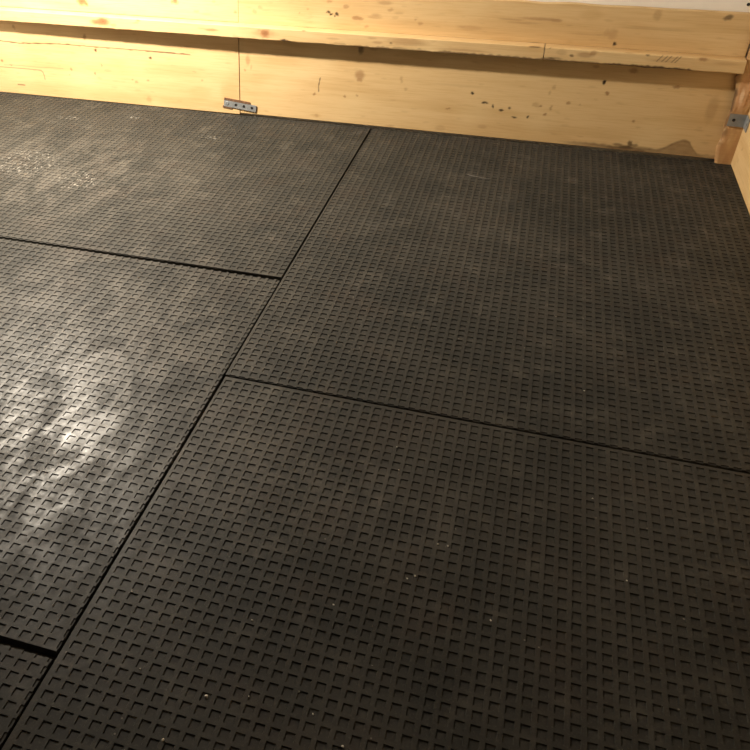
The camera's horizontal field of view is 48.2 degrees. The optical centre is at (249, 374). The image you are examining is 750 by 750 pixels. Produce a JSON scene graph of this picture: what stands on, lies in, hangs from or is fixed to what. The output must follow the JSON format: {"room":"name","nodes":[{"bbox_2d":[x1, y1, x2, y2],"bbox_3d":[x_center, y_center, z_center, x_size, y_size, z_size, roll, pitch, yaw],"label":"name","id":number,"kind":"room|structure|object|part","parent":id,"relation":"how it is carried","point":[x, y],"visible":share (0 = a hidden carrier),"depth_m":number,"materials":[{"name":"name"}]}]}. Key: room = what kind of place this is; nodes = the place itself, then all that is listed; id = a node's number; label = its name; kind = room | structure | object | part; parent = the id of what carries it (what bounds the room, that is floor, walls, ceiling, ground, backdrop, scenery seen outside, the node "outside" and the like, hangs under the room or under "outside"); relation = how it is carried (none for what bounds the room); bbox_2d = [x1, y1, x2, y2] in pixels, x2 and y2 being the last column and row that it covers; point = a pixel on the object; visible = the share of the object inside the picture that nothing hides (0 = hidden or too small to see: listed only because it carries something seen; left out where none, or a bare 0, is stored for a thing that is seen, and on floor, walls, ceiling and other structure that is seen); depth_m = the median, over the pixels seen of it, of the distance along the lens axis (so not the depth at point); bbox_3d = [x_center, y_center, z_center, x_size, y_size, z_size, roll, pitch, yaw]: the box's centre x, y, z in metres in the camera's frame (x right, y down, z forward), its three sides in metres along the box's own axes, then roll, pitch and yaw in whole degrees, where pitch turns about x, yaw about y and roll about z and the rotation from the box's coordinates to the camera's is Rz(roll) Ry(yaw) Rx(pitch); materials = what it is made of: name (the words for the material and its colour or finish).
{"room":"horse stall","nodes":[
{"label":"horse stall","id":0,"kind":"room"},
{"bbox_2d":[0,0,749,161],"bbox_3d":[-0.014,-1.993,2.664,3.760,2.300,0.100,10,38,15],"label":"wall","id":1,"kind":"structure","parent":0,"point":[717,5],"depth_m":2.76,"materials":[{"name":"white paint"}]},
{"bbox_2d":[0,0,238,21],"bbox_3d":[-0.732,-1.501,3.231,1.454,0.127,0.026,10,38,15],"label":"board","id":2,"kind":"object","parent":1,"relation":"attached to","point":[213,10],"visible":1,"depth_m":3.15,"materials":[{"name":"brown wood"}]},
{"bbox_2d":[0,20,240,113],"bbox_3d":[-0.732,-1.287,3.379,1.454,0.298,0.027,10,38,14],"label":"board","id":3,"kind":"object","parent":1,"relation":"attached to","point":[148,68],"visible":0.91,"depth_m":3.31,"materials":[{"name":"brown wood"}]},
{"bbox_2d":[223,97,255,111],"bbox_3d":[-0.042,-1.067,3.249,0.140,0.046,0.006,10,38,15],"label":"strap","id":4,"kind":"object","parent":3,"relation":"attached to","point":[230,103],"visible":1,"depth_m":3.25,"materials":[{"name":"silver metal"}]},
{"bbox_2d":[0,7,544,59],"bbox_3d":[-0.220,-1.315,3.111,2.555,0.043,0.050,10,38,15],"label":"rail","id":5,"kind":"object","parent":1,"relation":"attached to","point":[498,48],"visible":1,"depth_m":3.00,"materials":[{"name":"brown wood"}]},
{"bbox_2d":[239,38,737,158],"bbox_3d":[0.806,-1.013,2.968,1.769,0.292,0.026,10,38,15],"label":"board","id":6,"kind":"object","parent":1,"relation":"attached to","point":[629,108],"visible":0.95,"depth_m":2.94,"materials":[{"name":"brown wood"}]},
{"bbox_2d":[238,0,749,56],"bbox_3d":[0.774,-1.226,2.824,1.710,0.129,0.026,10,38,15],"label":"board","id":7,"kind":"object","parent":1,"relation":"attached to","point":[712,32],"visible":1,"depth_m":2.77,"materials":[{"name":"brown wood"}]},
{"bbox_2d":[543,44,746,73],"bbox_3d":[1.286,-1.039,2.704,0.612,0.043,0.050,10,38,15],"label":"rail","id":8,"kind":"object","parent":1,"relation":"attached to","point":[568,53],"visible":1,"depth_m":2.68,"materials":[{"name":"brown wood"}]},
{"bbox_2d":[0,129,749,662],"bbox_3d":[-0.669,0.195,1.721,3.760,0.100,4.420,10,38,15],"label":"floor","id":9,"kind":"structure","parent":0,"point":[1,643],"depth_m":1.30,"materials":[{"name":"concrete"}]},
{"bbox_2d":[0,644,52,749],"bbox_3d":[-1.289,0.643,1.021,1.672,0.018,1.221,10,38,15],"label":"rubber mat","id":10,"kind":"object","parent":9,"relation":"on","point":[22,673],"visible":0.98,"depth_m":1.24,"materials":[{"name":"black rubber"}]},
{"bbox_2d":[0,239,279,657],"bbox_3d":[-0.906,-0.049,1.959,1.682,0.018,1.221,10,38,15],"label":"rubber mat","id":11,"kind":"object","parent":9,"relation":"on","point":[109,364],"visible":1,"depth_m":1.80,"materials":[{"name":"black rubber"}]},
{"bbox_2d":[0,92,370,281],"bbox_3d":[-0.522,-0.739,2.892,1.681,0.018,1.214,10,38,15],"label":"rubber mat","id":12,"kind":"object","parent":9,"relation":"on","point":[239,194],"visible":1,"depth_m":2.76,"materials":[{"name":"black rubber"}]},
{"bbox_2d":[1,377,749,749],"bbox_3d":[0.272,0.584,1.071,1.250,0.018,1.655,10,38,15],"label":"rubber mat","id":13,"kind":"object","parent":9,"relation":"on","point":[281,506],"visible":1,"depth_m":1.35,"materials":[{"name":"black rubber"}]},
{"bbox_2d":[225,128,749,473],"bbox_3d":[0.795,-0.357,2.344,1.246,0.018,1.671,10,38,15],"label":"rubber mat","id":14,"kind":"object","parent":9,"relation":"on","point":[422,284],"visible":1,"depth_m":2.12,"materials":[{"name":"black rubber"}]},
{"bbox_2d":[714,49,749,164],"bbox_3d":[1.596,-0.916,2.651,0.069,0.502,0.078,10,38,15],"label":"post","id":15,"kind":"object","parent":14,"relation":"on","point":[726,147],"depth_m":2.71,"materials":[{"name":"brown wood"}]},
{"bbox_3d":[1.601,-0.826,2.698,0.052,0.041,0.052,10,38,15],"label":"angle bracket","id":16,"kind":"part","parent":15,"relation":"part of","materials":[{"name":"silver metal"}]},
{"bbox_3d":[1.046,-0.426,0.502,0.090,2.300,4.320,10,38,15],"label":"wall","id":17,"kind":"structure","parent":0,"visible":0},
{"bbox_2d":[731,110,749,213],"bbox_3d":[1.192,-0.008,1.576,0.030,0.316,3.000,10,38,15],"label":"board","id":18,"kind":"object","parent":17,"relation":"attached to","point":[740,163],"visible":1,"depth_m":2.65,"materials":[{"name":"brown wood"}]}
]}

